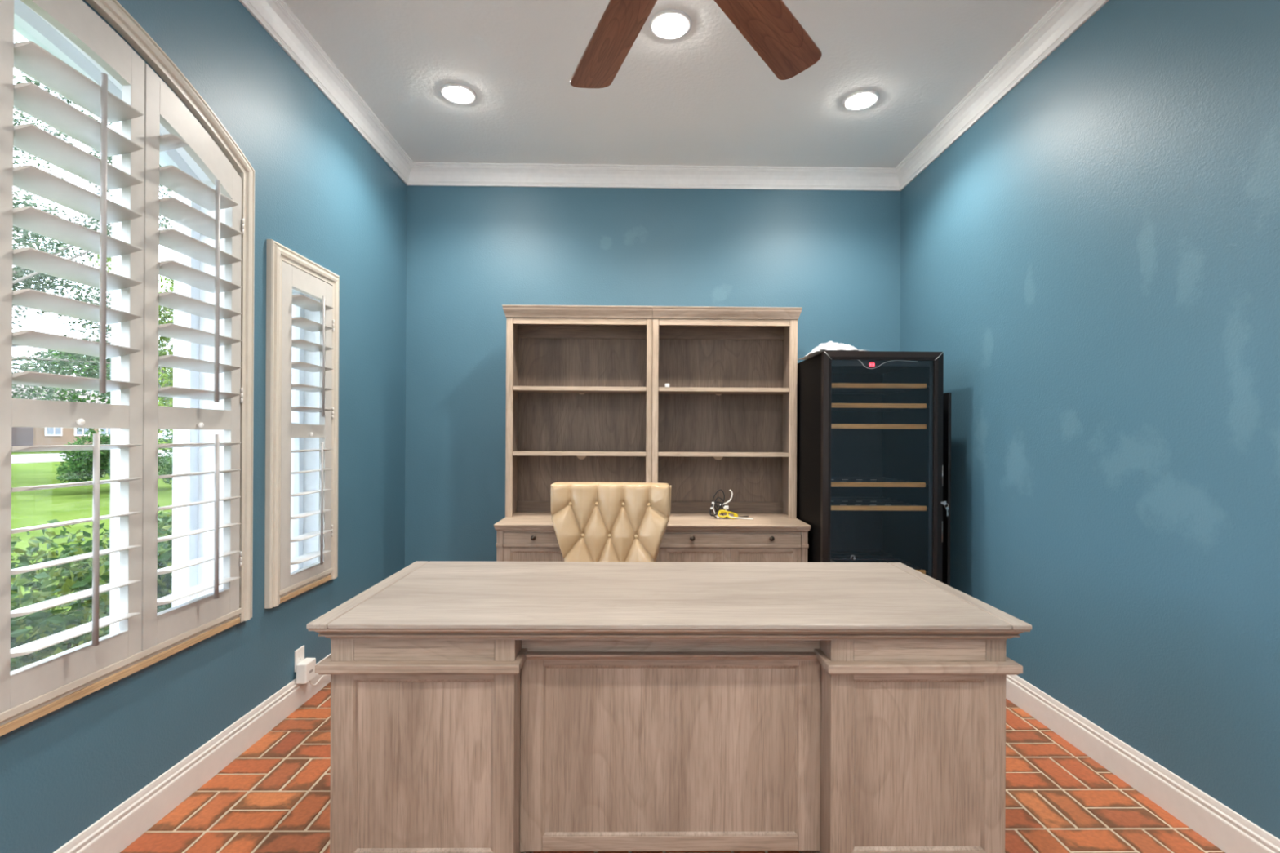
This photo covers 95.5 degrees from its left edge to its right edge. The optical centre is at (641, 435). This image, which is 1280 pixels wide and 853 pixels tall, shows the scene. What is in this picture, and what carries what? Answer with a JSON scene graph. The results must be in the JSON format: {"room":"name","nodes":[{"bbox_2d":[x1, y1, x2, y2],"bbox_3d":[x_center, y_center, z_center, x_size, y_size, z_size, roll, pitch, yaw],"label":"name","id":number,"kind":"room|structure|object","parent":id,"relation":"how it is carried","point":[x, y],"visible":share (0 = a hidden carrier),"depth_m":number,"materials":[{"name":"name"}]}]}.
{"room":"office","nodes":[
{"label":"office","id":0,"kind":"room"},
{"bbox_2d":[0,0,406,852],"bbox_3d":[-1.660,-0.209,1.290,0.225,3.390,5.222,0,0,-1],"label":"wall","id":1,"kind":"structure","parent":0,"point":[323,193],"depth_m":2.39,"materials":[{"name":"teal paint"}]},
{"bbox_2d":[0,0,254,736],"bbox_3d":[-1.624,-0.288,1.359,0.219,2.012,1.892,0,0,-1],"label":"window","id":2,"kind":"structure","parent":1,"relation":"in","point":[27,23],"depth_m":2.08,"materials":[{"name":"beige wood"}]},
{"bbox_2d":[0,0,145,713],"bbox_3d":[-1.533,-0.268,1.572,0.128,1.861,0.431,0,0,-1],"label":"plantation shutter","id":3,"kind":"object","parent":2,"relation":"attached to","point":[74,19],"visible":1,"depth_m":1.57,"materials":[{"name":"white paint"}]},
{"bbox_2d":[142,63,244,650],"bbox_3d":[-1.539,-0.243,2.013,0.128,1.811,0.443,0,0,-1],"label":"plantation shutter","id":4,"kind":"object","parent":2,"relation":"attached to","point":[162,106],"visible":0.97,"depth_m":1.98,"materials":[{"name":"white paint"}]},
{"bbox_2d":[53,653,331,852],"bbox_3d":[-1.548,1.170,1.291,0.015,0.132,5.222,0,0,-1],"label":"baseboard","id":5,"kind":"structure","parent":1,"relation":"attached to","point":[118,828],"depth_m":1.98,"materials":[{"name":"white paint"}]},
{"bbox_2d":[294,645,304,671],"bbox_3d":[-1.568,1.023,2.671,0.008,0.097,0.072,0,0,-1],"label":"wall outlet","id":6,"kind":"object","parent":1,"relation":"attached to","point":[299,653],"visible":0.79,"depth_m":2.66,"materials":[{"name":"white plastic"}]},
{"bbox_2d":[298,648,302,657],"bbox_3d":[-1.565,0.998,2.671,0.002,0.028,0.030,0,0,-1],"label":"socket","id":7,"kind":"object","parent":6,"relation":"attached to","point":[300,651],"depth_m":2.67,"materials":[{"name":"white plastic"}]},
{"bbox_2d":[264,239,339,608],"bbox_3d":[-1.642,-0.051,2.694,0.219,1.537,0.550,0,0,-1],"label":"window","id":8,"kind":"structure","parent":1,"relation":"in","point":[277,253],"depth_m":2.51,"materials":[{"name":"beige wood"}]},
{"bbox_2d":[280,261,333,590],"bbox_3d":[-1.550,-0.043,2.698,0.127,1.411,0.422,0,0,-1],"label":"plantation shutter","id":9,"kind":"object","parent":8,"relation":"attached to","point":[292,277],"visible":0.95,"depth_m":2.68,"materials":[{"name":"white paint"}]},
{"bbox_2d":[296,657,330,685],"bbox_3d":[-1.542,1.133,2.786,0.048,0.199,0.312,0,0,-1],"label":"power adapter","id":10,"kind":"object","parent":1,"relation":"attached to","point":[305,668],"visible":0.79,"depth_m":2.64,"materials":[{"name":"white plastic"}]},
{"bbox_2d":[238,0,413,185],"bbox_3d":[-1.504,-1.741,1.292,0.070,0.125,5.222,0,0,-1],"label":"trim","id":11,"kind":"structure","parent":1,"relation":"attached to","point":[274,16],"depth_m":2.81,"materials":[{"name":"white paint"}]},
{"bbox_2d":[404,185,901,567],"bbox_3d":[0.048,-0.200,3.998,3.710,3.390,0.150,0,0,-1],"label":"wall","id":12,"kind":"structure","parent":0,"point":[473,251],"depth_m":3.92,"materials":[{"name":"teal paint"}]},
{"bbox_2d":[407,162,900,191],"bbox_3d":[0.095,-1.732,3.888,3.335,0.125,0.070,0,0,-1],"label":"trim","id":13,"kind":"structure","parent":12,"relation":"attached to","point":[421,174],"depth_m":3.89,"materials":[{"name":"white paint"}]},
{"bbox_2d":[283,0,1058,168],"bbox_3d":[-0.133,-1.896,1.309,4.160,0.200,5.522,0,0,-1],"label":"ceiling","id":14,"kind":"structure","parent":0,"point":[704,96],"depth_m":2.92,"materials":[{"name":"white paint"}]},
{"bbox_2d":[439,83,476,104],"bbox_3d":[-0.962,-1.790,3.059,0.188,0.020,0.188,0,0,-1],"label":"recessed light","id":15,"kind":"object","parent":14,"relation":"in","point":[456,93],"visible":1,"depth_m":3.04,"materials":[{"name":"white glass"}]},
{"bbox_2d":[648,8,692,39],"bbox_3d":[0.127,-1.784,2.537,0.188,0.020,0.188,0,0,-1],"label":"recessed light","id":16,"kind":"object","parent":14,"relation":"in","point":[669,24],"visible":1,"depth_m":2.52,"materials":[{"name":"white glass"}]},
{"bbox_2d":[569,0,822,88],"bbox_3d":[0.087,-1.452,1.309,1.402,0.685,1.341,0,0,-1],"label":"ceiling fan","id":17,"kind":"object","parent":14,"relation":"hanging from","point":[771,28],"visible":1,"depth_m":1.71,"materials":[{"name":"brown wood"}]},
{"bbox_2d":[842,89,879,111],"bbox_3d":[1.169,-1.778,3.096,0.188,0.020,0.188,0,0,-1],"label":"recessed light","id":18,"kind":"object","parent":14,"relation":"in","point":[862,100],"visible":1,"depth_m":3.07,"materials":[{"name":"white glass"}]},
{"bbox_2d":[120,682,1225,852],"bbox_3d":[0.112,1.275,1.240,3.345,0.061,5.377,0,0,-1],"label":"floor","id":19,"kind":"structure","parent":0,"point":[274,797],"depth_m":1.95,"materials":[{"name":"brick"}]},
{"bbox_2d":[493,511,564,561],"bbox_3d":[-0.374,0.863,3.430,0.864,0.760,0.560,0,0,-1],"label":"storage cabinet","id":20,"kind":"object","parent":19,"relation":"on","point":[525,536],"visible":0.23,"depth_m":3.18,"materials":[{"name":"brown wood"}]},
{"bbox_2d":[502,305,652,517],"bbox_3d":[-0.380,-0.142,3.564,0.884,1.249,0.292,0,0,-1],"label":"hutch","id":21,"kind":"object","parent":20,"relation":"on","point":[579,378],"visible":0.88,"depth_m":3.69,"materials":[{"name":"brown wood"}]},
{"bbox_2d":[551,481,671,561],"bbox_3d":[-0.164,0.735,2.607,0.585,1.018,0.616,0,0,4],"label":"leather chair","id":22,"kind":"object","parent":19,"relation":"on","point":[592,521],"visible":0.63,"depth_m":2.76,"materials":[{"name":"beige leather"}]},
{"bbox_2d":[306,560,1031,852],"bbox_3d":[0.071,0.860,1.833,1.834,0.770,0.736,0,0,-1],"label":"executive desk","id":23,"kind":"object","parent":19,"relation":"on","point":[477,707],"visible":1,"depth_m":1.55,"materials":[{"name":"brown wood"}]},
{"bbox_2d":[655,512,810,562],"bbox_3d":[0.490,0.868,3.441,0.865,0.760,0.560,0,0,-1],"label":"storage cabinet","id":24,"kind":"object","parent":19,"relation":"on","point":[770,537],"visible":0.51,"depth_m":3.19,"materials":[{"name":"brown wood"}]},
{"bbox_2d":[651,306,802,518],"bbox_3d":[0.504,-0.137,3.576,0.885,1.249,0.292,0,0,-1],"label":"hutch","id":25,"kind":"object","parent":24,"relation":"on","point":[726,419],"visible":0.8,"depth_m":3.70,"materials":[{"name":"brown wood"}]},
{"bbox_2d":[709,488,753,519],"bbox_3d":[0.527,0.402,3.426,0.248,0.173,0.126,0,0,-1],"label":"cable tangle","id":26,"kind":"object","parent":24,"relation":"on","point":[726,507],"visible":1,"depth_m":3.41,"materials":[{"name":"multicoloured plastic"}]},
{"bbox_2d":[796,351,943,582],"bbox_3d":[1.255,0.406,3.361,0.631,1.692,0.692,0,0,-1],"label":"wine cooler","id":27,"kind":"object","parent":19,"relation":"on","point":[869,424],"visible":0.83,"depth_m":3.29,"materials":[{"name":"black metal"}]},
{"bbox_2d":[797,341,870,359],"bbox_3d":[1.054,-0.475,3.223,0.295,0.064,0.372,0,0,-1],"label":"crumpled paper","id":28,"kind":"object","parent":27,"relation":"on","point":[829,346],"visible":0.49,"depth_m":3.08,"materials":[{"name":"white paper"}]},
{"bbox_2d":[831,482,925,487],"bbox_3d":[1.244,0.259,3.079,0.520,0.025,0.018,0,0,-1],"label":"shelf","id":29,"kind":"object","parent":27,"relation":"attached to","point":[833,484],"depth_m":3.07,"materials":[{"name":"brown wood"}]},
{"bbox_2d":[831,505,926,511],"bbox_3d":[1.250,0.383,3.079,0.520,0.025,0.018,0,0,-1],"label":"shelf","id":30,"kind":"object","parent":27,"relation":"attached to","point":[875,508],"depth_m":3.07,"materials":[{"name":"brown wood"}]},
{"bbox_2d":[831,423,926,429],"bbox_3d":[1.250,-0.050,3.079,0.520,0.025,0.018,0,0,-1],"label":"shelf","id":31,"kind":"object","parent":27,"relation":"attached to","point":[833,425],"depth_m":3.07,"materials":[{"name":"brown wood"}]},
{"bbox_2d":[831,403,926,408],"bbox_3d":[1.250,-0.160,3.079,0.520,0.025,0.018,0,0,-1],"label":"shelf","id":32,"kind":"object","parent":27,"relation":"attached to","point":[833,405],"depth_m":3.07,"materials":[{"name":"brown wood"}]},
{"bbox_2d":[831,382,926,388],"bbox_3d":[1.251,-0.266,3.079,0.520,0.025,0.018,0,0,-1],"label":"shelf","id":33,"kind":"object","parent":27,"relation":"attached to","point":[872,385],"depth_m":3.07,"materials":[{"name":"brown wood"}]},
{"bbox_2d":[831,550,928,573],"bbox_3d":[1.252,0.724,3.373,0.542,0.012,0.567,0,0,-1],"label":"tray","id":34,"kind":"object","parent":27,"relation":"on","point":[837,556],"depth_m":3.42,"materials":[{"name":"black"}]},
{"bbox_2d":[831,496,928,509],"bbox_3d":[1.253,0.385,3.373,0.542,0.012,0.567,0,0,-1],"label":"shelf","id":35,"kind":"object","parent":27,"relation":"on","point":[837,502],"depth_m":3.26,"materials":[{"name":"black wood"}]},
{"bbox_2d":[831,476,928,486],"bbox_3d":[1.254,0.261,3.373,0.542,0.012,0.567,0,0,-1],"label":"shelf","id":36,"kind":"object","parent":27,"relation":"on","point":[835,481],"depth_m":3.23,"materials":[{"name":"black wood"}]},
{"bbox_2d":[831,405,928,412],"bbox_3d":[1.256,-0.157,3.373,0.542,0.012,0.567,0,0,-1],"label":"shelf","id":37,"kind":"object","parent":27,"relation":"on","point":[834,408],"depth_m":3.24,"materials":[{"name":"black"}]},
{"bbox_2d":[831,386,928,395],"bbox_3d":[1.257,-0.263,3.373,0.542,0.012,0.567,0,0,-1],"label":"shelf","id":38,"kind":"object","parent":27,"relation":"on","point":[836,390],"depth_m":3.27,"materials":[{"name":"black"}]},
{"bbox_2d":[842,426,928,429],"bbox_3d":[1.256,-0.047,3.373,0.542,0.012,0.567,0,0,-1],"label":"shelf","id":39,"kind":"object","parent":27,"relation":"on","point":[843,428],"depth_m":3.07,"materials":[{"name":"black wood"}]},
{"bbox_2d":[916,569,925,574],"bbox_3d":[1.245,0.722,3.079,0.520,0.025,0.018,0,0,-1],"label":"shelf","id":40,"kind":"object","parent":27,"relation":"attached to","point":[923,571],"depth_m":3.07,"materials":[{"name":"brown wood"}]},
{"bbox_2d":[943,501,948,515],"bbox_3d":[1.579,0.377,3.011,0.026,0.078,0.004,0,0,-1],"label":"ring","id":41,"kind":"object","parent":27,"relation":"hanging from","point":[944,502],"visible":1,"depth_m":3.01,"materials":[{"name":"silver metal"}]},
{"bbox_2d":[942,392,951,586],"bbox_3d":[1.662,0.509,3.382,0.016,1.486,0.480,0,0,-1],"label":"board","id":42,"kind":"object","parent":19,"relation":"on","point":[947,397],"visible":0.24,"depth_m":3.15,"materials":[{"name":"black"}]},
{"bbox_2d":[899,0,1279,839],"bbox_3d":[1.863,-0.190,1.260,0.150,3.390,5.372,0,0,-1],"label":"wall","id":43,"kind":"structure","parent":0,"point":[1093,264],"depth_m":2.12,"materials":[{"name":"teal paint"}]},
{"bbox_2d":[895,0,1109,191],"bbox_3d":[1.761,-1.723,1.334,0.070,0.125,5.222,0,0,-1],"label":"trim","id":44,"kind":"structure","parent":43,"relation":"attached to","point":[1064,17],"depth_m":2.80,"materials":[{"name":"white paint"}]},
{"bbox_2d":[1005,675,1279,852],"bbox_3d":[1.772,1.189,1.334,0.015,0.132,5.222,0,0,-1],"label":"baseboard","id":45,"kind":"structure","parent":43,"relation":"attached to","point":[1222,826],"depth_m":2.01,"materials":[{"name":"white paint"}]},
{"label":"outside","id":46,"kind":"structure","parent":0,"visible":0},
{"bbox_2d":[10,438,173,656],"bbox_3d":[-71.525,1.114,49.081,138.243,0.100,220.000,0,0,-1],"label":"lawn","id":47,"kind":"structure","parent":46,"point":[37,507],"depth_m":11.95,"materials":[{"name":"green plant"}]},
{"bbox_2d":[11,384,111,452],"bbox_3d":[-52.607,-1.640,47.325,14.000,5.620,18.000,0,0,-1],"label":"house","id":48,"kind":"structure","parent":47,"relation":"on","point":[20,436],"depth_m":45.90,"materials":[{"name":"brown"}]},
{"bbox_2d":[10,504,172,671],"bbox_3d":[-3.437,1.003,3.924,1.492,1.082,9.881,0,0,-1],"label":"hedge","id":49,"kind":"object","parent":47,"relation":"on","point":[47,622],"visible":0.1,"depth_m":3.22,"materials":[{"name":"green plant"}]},
{"bbox_2d":[11,38,173,404],"bbox_3d":[-18.875,-5.165,16.095,9.988,13.182,10.517,0,0,-1],"label":"oak tree","id":50,"kind":"object","parent":47,"relation":"on","point":[18,273],"visible":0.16,"depth_m":16.73,"materials":[{"name":"green plant"}]},
{"bbox_2d":[32,335,173,435],"bbox_3d":[-38.229,-3.061,42.512,8.754,8.774,10.317,0,0,-41],"label":"spreading tree","id":51,"kind":"object","parent":47,"relation":"on","point":[55,353],"visible":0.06,"depth_m":40.14,"materials":[{"name":"green plant"}]},
{"bbox_2d":[55,429,173,486],"bbox_3d":[-12.908,0.603,14.606,2.690,1.732,2.432,0,0,-1],"label":"tree","id":52,"kind":"object","parent":47,"relation":"on","point":[79,470],"visible":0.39,"depth_m":14.02,"materials":[{"name":"green plant"}]},
{"bbox_2d":[87,253,173,433],"bbox_3d":[-10.587,-1.369,13.235,2.636,5.668,2.819,0,0,-7],"label":"leafy tree","id":53,"kind":"object","parent":47,"relation":"on","point":[163,316],"visible":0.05,"depth_m":12.70,"materials":[{"name":"green plant"}]},
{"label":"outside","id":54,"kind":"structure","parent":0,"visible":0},
{"bbox_2d":[11,449,173,463],"bbox_3d":[-35.085,1.254,44.551,11.000,0.030,170.000,0,0,-1],"label":"street","id":55,"kind":"structure","parent":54,"point":[53,457],"depth_m":33.17,"materials":[{"name":"grey"}]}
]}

